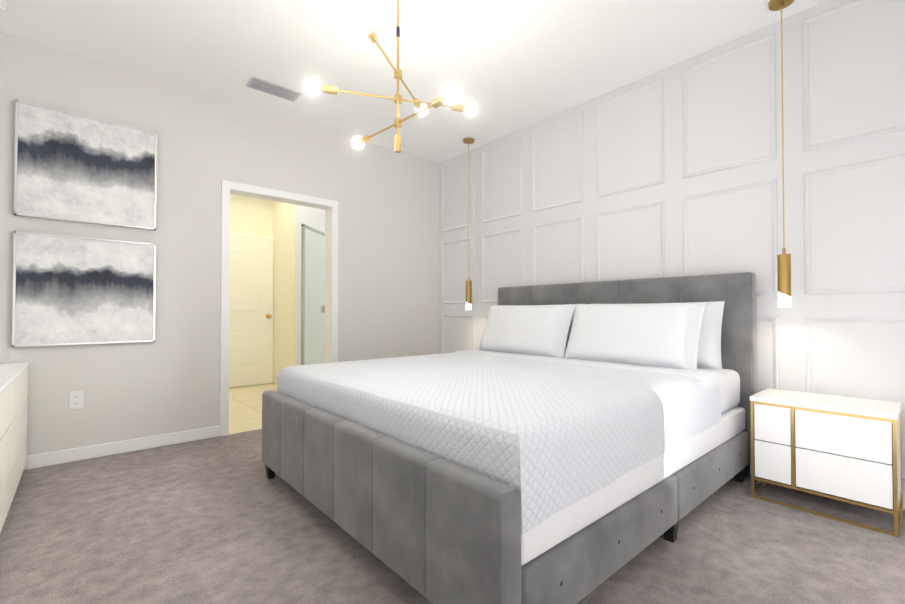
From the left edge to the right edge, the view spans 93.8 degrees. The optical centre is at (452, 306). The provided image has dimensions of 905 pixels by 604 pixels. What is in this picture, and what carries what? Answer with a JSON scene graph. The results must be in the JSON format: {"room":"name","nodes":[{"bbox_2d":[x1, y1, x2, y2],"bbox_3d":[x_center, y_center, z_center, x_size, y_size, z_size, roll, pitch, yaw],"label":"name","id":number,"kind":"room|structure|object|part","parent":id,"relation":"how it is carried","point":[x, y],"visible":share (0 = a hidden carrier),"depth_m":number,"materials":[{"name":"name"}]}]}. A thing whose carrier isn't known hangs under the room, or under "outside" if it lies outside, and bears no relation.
{"room":"bedroom","nodes":[
{"label":"bedroom","id":0,"kind":"room"},
{"bbox_2d":[0,31,438,455],"bbox_3d":[-1.704,-0.330,3.693,4.000,2.760,0.120,1,-1,-41],"label":"wall","id":1,"kind":"structure","parent":0,"point":[167,381],"depth_m":3.31,"materials":[{"name":"white paint"}]},
{"bbox_2d":[69,391,82,408],"bbox_3d":[-2.541,0.629,2.860,0.072,0.116,0.008,1,-1,-41],"label":"electrical outlet","id":2,"kind":"object","parent":1,"relation":"attached to","point":[76,400],"visible":1,"depth_m":2.86,"materials":[{"name":"white plastic"}]},
{"bbox_2d":[12,231,155,346],"bbox_3d":[-2.483,-0.111,2.903,0.735,0.726,0.034,1,-1,-41],"label":"picture","id":3,"kind":"object","parent":1,"relation":"attached to","point":[71,290],"visible":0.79,"depth_m":2.86,"materials":[{"name":"fabric"}]},
{"bbox_2d":[14,99,156,229],"bbox_3d":[-2.483,-0.940,2.914,0.735,0.726,0.034,1,-1,-41],"label":"picture","id":4,"kind":"object","parent":1,"relation":"attached to","point":[73,167],"visible":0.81,"depth_m":2.88,"materials":[{"name":"fabric"}]},
{"bbox_2d":[24,426,219,469],"bbox_3d":[-2.475,0.996,2.911,1.573,0.088,0.014,1,-1,-41],"label":"baseboard","id":5,"kind":"structure","parent":1,"relation":"attached to","point":[75,454],"depth_m":2.99,"materials":[{"name":"white"}]},
{"bbox_2d":[220,180,337,436],"bbox_3d":[-1.544,0.011,3.828,1.018,2.082,0.156,1,-1,-41],"label":"door frame","id":6,"kind":"structure","parent":1,"relation":"attached to","point":[329,207],"depth_m":3.72,"materials":[{"name":"white wood"}]},
{"bbox_2d":[229,383,276,433],"bbox_3d":[-2.149,1.096,4.866,3.100,0.060,2.500,1,-1,-41],"label":"floor","id":7,"kind":"structure","parent":0,"point":[245,408],"depth_m":4.47,"materials":[{"name":"beige tile"}]},
{"bbox_2d":[230,194,324,386],"bbox_3d":[-2.188,-0.233,4.929,3.100,2.600,2.380,1,-1,-41],"label":"wall","id":8,"kind":"structure","parent":0,"point":[281,222],"depth_m":5.62,"materials":[{"name":"beige paint"}]},
{"bbox_2d":[229,231,273,386],"bbox_3d":[-2.865,0.032,5.679,0.915,2.090,0.120,1,-1,-41],"label":"bathroom door","id":9,"kind":"structure","parent":8,"relation":"in","point":[251,316],"depth_m":5.79,"materials":[{"name":"white wood"}]},
{"bbox_2d":[301,224,324,364],"bbox_3d":[-1.528,0.089,4.724,0.482,1.910,0.424,1,-1,-41],"label":"shower door","id":10,"kind":"structure","parent":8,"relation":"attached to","point":[303,287],"depth_m":4.45,"materials":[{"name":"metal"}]},
{"bbox_2d":[0,0,826,162],"bbox_3d":[-0.119,-1.783,1.977,4.100,0.100,4.820,1,-1,-41],"label":"ceiling","id":11,"kind":"structure","parent":0,"point":[506,67],"depth_m":2.81,"materials":[{"name":"white paint"}]},
{"bbox_2d":[0,0,7,13],"bbox_3d":[-2.603,-1.704,2.386,0.140,0.045,0.140,1,-1,-41],"label":"smoke detector","id":12,"kind":"object","parent":11,"relation":"attached to","point":[3,6],"visible":0.98,"depth_m":2.41,"materials":[{"name":"white plastic"}]},
{"bbox_2d":[246,77,301,101],"bbox_3d":[-1.403,-1.708,3.337,0.370,0.012,0.170,1,-1,-41],"label":"ceiling vent","id":13,"kind":"object","parent":11,"relation":"in","point":[255,83],"visible":1,"depth_m":3.32,"materials":[{"name":"grey metal"}]},
{"bbox_2d":[304,0,476,152],"bbox_3d":[-0.277,-1.258,2.150,0.868,0.944,0.902,1,-1,-41],"label":"chandelier","id":14,"kind":"object","parent":11,"relation":"hanging from","point":[363,24],"visible":1,"depth_m":2.10,"materials":[{"name":"gold metal"}]},
{"bbox_2d":[463,137,474,309],"bbox_3d":[0.165,-0.836,4.298,0.120,1.729,0.120,1,-1,-41],"label":"pendant light","id":15,"kind":"object","parent":11,"relation":"hanging from","point":[468,140],"visible":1,"depth_m":4.28,"materials":[{"name":"gold metal"}]},
{"bbox_2d":[768,0,793,306],"bbox_3d":[1.850,-0.862,2.372,0.120,1.729,0.120,1,-1,-41],"label":"pendant light","id":16,"kind":"object","parent":11,"relation":"hanging from","point":[784,275],"visible":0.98,"depth_m":2.36,"materials":[{"name":"gold metal"}]},
{"bbox_2d":[0,429,904,603],"bbox_3d":[-0.079,1.056,1.893,4.100,0.060,4.700,1,-1,-41],"label":"floor carpet","id":17,"kind":"object","parent":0,"point":[220,520],"depth_m":1.80,"materials":[{"name":"grey carpet"}]},
{"bbox_2d":[0,362,28,532],"bbox_3d":[-2.263,0.683,1.838,0.474,0.685,1.861,1,-1,-41],"label":"dresser","id":18,"kind":"object","parent":17,"relation":"on","point":[13,412],"visible":0.94,"depth_m":2.12,"materials":[{"name":"white wood"}]},
{"bbox_2d":[262,272,756,603],"bbox_3d":[0.326,0.413,2.615,2.290,1.245,2.060,1,-1,-41],"label":"bed","id":19,"kind":"object","parent":17,"relation":"on","point":[569,443],"visible":1,"depth_m":1.73,"materials":[{"name":"grey fabric"}]},
{"bbox_3d":[-0.484,0.721,1.863,0.085,0.440,1.960,1,-1,-41],"label":"footboard","id":20,"kind":"part","parent":19,"relation":"part of","materials":[{"name":"grey fabric"}]},
{"bbox_2d":[277,352,721,534],"bbox_3d":[0.165,0.502,2.433,1.632,0.281,1.948,1,-1,-41],"label":"quilt","id":21,"kind":"object","parent":19,"relation":"on","point":[566,434],"depth_m":1.66,"materials":[{"name":"white fabric"}]},
{"bbox_2d":[479,304,575,357],"bbox_3d":[0.578,0.192,3.463,0.302,0.419,0.880,1,-1,-41],"label":"pillow","id":22,"kind":"object","parent":19,"relation":"on","point":[536,330],"depth_m":3.29,"materials":[{"name":"white fabric"}]},
{"bbox_3d":[0.342,0.483,2.589,2.080,0.245,1.928,1,-1,-41],"label":"mattress","id":23,"kind":"part","parent":19,"relation":"part of","materials":[{"name":"white fabric"}]},
{"bbox_3d":[1.149,0.423,3.335,0.105,1.245,2.060,1,-1,-41],"label":"headboard","id":24,"kind":"part","parent":19,"relation":"part of","materials":[{"name":"grey fabric"}]},
{"bbox_2d":[564,302,706,369],"bbox_3d":[1.157,0.183,2.801,0.302,0.419,0.890,1,-1,-41],"label":"pillow","id":25,"kind":"object","parent":19,"relation":"on","point":[673,336],"depth_m":2.63,"materials":[{"name":"white fabric"}]},
{"bbox_2d":[644,301,724,369],"bbox_3d":[1.337,0.177,2.891,0.199,0.417,0.900,1,-1,-41],"label":"pillow","id":26,"kind":"object","parent":19,"relation":"on","point":[711,345],"depth_m":2.58,"materials":[{"name":"white fabric"}]},
{"bbox_2d":[750,388,902,536],"bbox_3d":[1.945,0.757,2.220,0.379,0.546,0.558,1,-1,-41],"label":"nightstand","id":27,"kind":"object","parent":17,"relation":"on","point":[844,449],"visible":1,"depth_m":2.08,"materials":[{"name":"white paint"}]},
{"bbox_2d":[439,0,904,492],"bbox_3d":[0.570,-0.323,4.207,0.100,2.760,7.300,1,-1,-41],"label":"wall","id":28,"kind":"structure","parent":0,"point":[856,69],"depth_m":2.67,"materials":[{"name":"white paint"}]},
{"bbox_2d":[442,0,904,479],"bbox_3d":[1.346,-0.381,3.236,0.013,2.546,4.461,1,-1,-41],"label":"trim","id":29,"kind":"structure","parent":28,"relation":"attached to","point":[807,191],"depth_m":2.69,"materials":[{"name":"white paint"}]},
{"bbox_2d":[750,464,904,510],"bbox_3d":[1.349,1.000,3.210,0.018,0.088,4.600,1,-1,-41],"label":"baseboard","id":30,"kind":"structure","parent":28,"relation":"attached to","point":[750,464],"depth_m":2.14,"materials":[{"name":"white"}]}
]}

